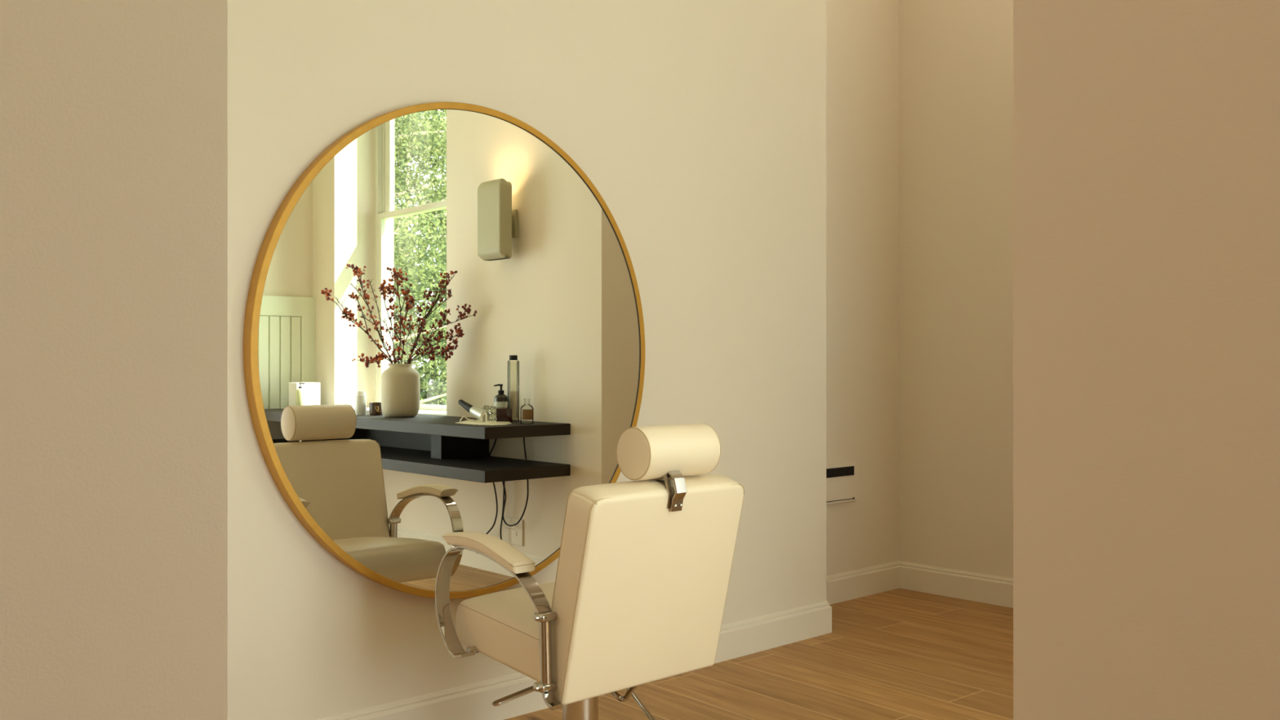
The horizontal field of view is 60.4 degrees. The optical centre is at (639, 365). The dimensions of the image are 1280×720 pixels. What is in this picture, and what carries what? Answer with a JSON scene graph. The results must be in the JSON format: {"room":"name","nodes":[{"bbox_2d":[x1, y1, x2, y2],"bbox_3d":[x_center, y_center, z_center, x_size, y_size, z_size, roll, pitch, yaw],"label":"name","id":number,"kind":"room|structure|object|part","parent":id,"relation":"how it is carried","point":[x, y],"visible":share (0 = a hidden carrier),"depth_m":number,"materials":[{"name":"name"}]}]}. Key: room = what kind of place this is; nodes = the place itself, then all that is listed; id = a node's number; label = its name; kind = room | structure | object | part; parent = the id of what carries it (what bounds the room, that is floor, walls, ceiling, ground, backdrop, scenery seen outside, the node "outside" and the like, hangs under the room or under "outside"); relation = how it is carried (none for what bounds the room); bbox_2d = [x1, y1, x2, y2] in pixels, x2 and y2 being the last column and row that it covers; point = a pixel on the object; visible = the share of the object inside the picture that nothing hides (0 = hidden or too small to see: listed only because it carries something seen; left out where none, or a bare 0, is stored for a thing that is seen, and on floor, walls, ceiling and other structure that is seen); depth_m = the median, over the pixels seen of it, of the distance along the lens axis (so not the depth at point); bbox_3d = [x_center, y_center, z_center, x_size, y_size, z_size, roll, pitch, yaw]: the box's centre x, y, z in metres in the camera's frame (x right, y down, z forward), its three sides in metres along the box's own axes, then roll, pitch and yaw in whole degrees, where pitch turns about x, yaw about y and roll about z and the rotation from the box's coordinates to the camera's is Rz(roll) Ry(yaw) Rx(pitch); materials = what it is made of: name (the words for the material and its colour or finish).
{"room":"salon","nodes":[
{"label":"salon","id":0,"kind":"room"},
{"bbox_2d":[0,0,227,719],"bbox_3d":[-1.226,-0.800,0.584,1.986,3.900,0.120,0,0,-43],"label":"wall","id":1,"kind":"structure","parent":0,"point":[113,113],"depth_m":1.13,"materials":[{"name":"paint"}]},
{"bbox_2d":[227,0,826,719],"bbox_3d":[-1.369,-0.800,3.187,5.300,3.900,0.656,0,0,-43],"label":"wall","id":2,"kind":"structure","parent":0,"point":[700,126],"depth_m":3.93,"materials":[{"name":"paint"}]},
{"bbox_2d":[316,672,548,719],"bbox_3d":[-0.620,1.079,3.419,0.830,0.142,0.017,0,0,-43],"label":"baseboard","id":3,"kind":"structure","parent":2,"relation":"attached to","point":[473,701],"depth_m":3.47,"materials":[{"name":"beige paint"}]},
{"bbox_2d":[243,102,644,599],"bbox_3d":[-0.532,-0.047,3.478,1.456,1.548,0.048,0,0,-43],"label":"round mirror","id":4,"kind":"object","parent":2,"relation":"attached to","point":[444,332],"visible":0.88,"depth_m":3.38,"materials":[{"name":"gold metal"}]},
{"bbox_2d":[504,588,1013,719],"bbox_3d":[0.589,1.210,1.833,6.650,0.120,5.300,0,0,-43],"label":"floor","id":5,"kind":"structure","parent":0,"point":[898,654],"depth_m":4.06,"materials":[{"name":"brown wood"}]},
{"bbox_2d":[435,423,744,719],"bbox_3d":[-0.131,0.649,2.902,0.622,1.003,0.677,0,0,-43],"label":"salon chair","id":6,"kind":"object","parent":5,"relation":"on","point":[637,597],"visible":1,"depth_m":2.69,"materials":[{"name":"beige leather"}]},
{"bbox_3d":[-0.375,0.609,2.760,0.041,0.296,0.453,0,0,-43],"label":"armrest frame","id":7,"kind":"part","parent":6,"relation":"part of","materials":[{"name":"silver metal"}]},
{"bbox_3d":[-0.159,0.694,2.938,0.492,0.176,0.477,0,0,-43],"label":"seat","id":8,"kind":"part","parent":6,"relation":"part of","materials":[{"name":"beige leather"}]},
{"bbox_3d":[-0.279,0.819,2.772,0.205,0.043,0.026,0,0,-35],"label":"recline lever","id":9,"kind":"part","parent":6,"relation":"part of","materials":[{"name":"silver metal"}]},
{"bbox_3d":[-0.223,0.675,2.591,0.028,0.168,0.034,0,0,-43],"label":"armrest post","id":10,"kind":"part","parent":6,"relation":"part of","materials":[{"name":"silver metal"}]},
{"bbox_3d":[-0.005,0.889,2.927,0.143,0.171,0.014,0,0,-43],"label":"pump lever","id":11,"kind":"part","parent":6,"relation":"part of","materials":[{"name":"silver metal"}]},
{"bbox_3d":[0.016,0.541,2.748,0.522,0.520,0.206,0,0,-43],"label":"backrest","id":12,"kind":"part","parent":6,"relation":"part of","materials":[{"name":"beige leather"}]},
{"bbox_2d":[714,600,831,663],"bbox_3d":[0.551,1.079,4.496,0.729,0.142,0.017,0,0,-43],"label":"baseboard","id":13,"kind":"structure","parent":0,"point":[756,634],"depth_m":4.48,"materials":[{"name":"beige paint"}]},
{"bbox_2d":[826,0,898,576],"bbox_3d":[0.905,-0.800,5.514,1.200,3.900,0.310,0,0,-43],"label":"wall","id":14,"kind":"structure","parent":0,"point":[862,36],"depth_m":5.49,"materials":[{"name":"paint"}]},
{"bbox_2d":[826,462,857,504],"bbox_3d":[0.870,0.571,5.253,0.534,0.190,0.024,0,0,-43],"label":"wall heater","id":15,"kind":"object","parent":14,"relation":"attached to","point":[841,477],"visible":0.47,"depth_m":5.34,"materials":[{"name":"beige paint"}]},
{"bbox_2d":[826,560,899,604],"bbox_3d":[0.961,1.082,5.343,1.050,0.136,0.017,0,0,-43],"label":"baseboard","id":16,"kind":"structure","parent":14,"relation":"attached to","point":[852,584],"depth_m":5.47,"materials":[{"name":"beige paint"}]},
{"bbox_2d":[898,0,1013,578],"bbox_3d":[2.003,-0.800,5.097,0.150,3.900,1.790,0,0,-43],"label":"wall","id":17,"kind":"structure","parent":0,"point":[956,56],"depth_m":5.46,"materials":[{"name":"paint"}]},
{"bbox_2d":[898,560,1013,608],"bbox_3d":[1.889,1.082,5.097,0.017,0.136,1.637,0,0,-43],"label":"baseboard","id":18,"kind":"structure","parent":17,"relation":"attached to","point":[966,585],"depth_m":5.44,"materials":[{"name":"beige paint"}]},
{"bbox_2d":[1013,0,1279,719],"bbox_3d":[1.071,-0.800,0.328,0.120,3.900,2.005,0,0,-43],"label":"wall","id":19,"kind":"structure","parent":0,"point":[1146,133],"depth_m":0.94,"materials":[{"name":"paint"}]}
]}

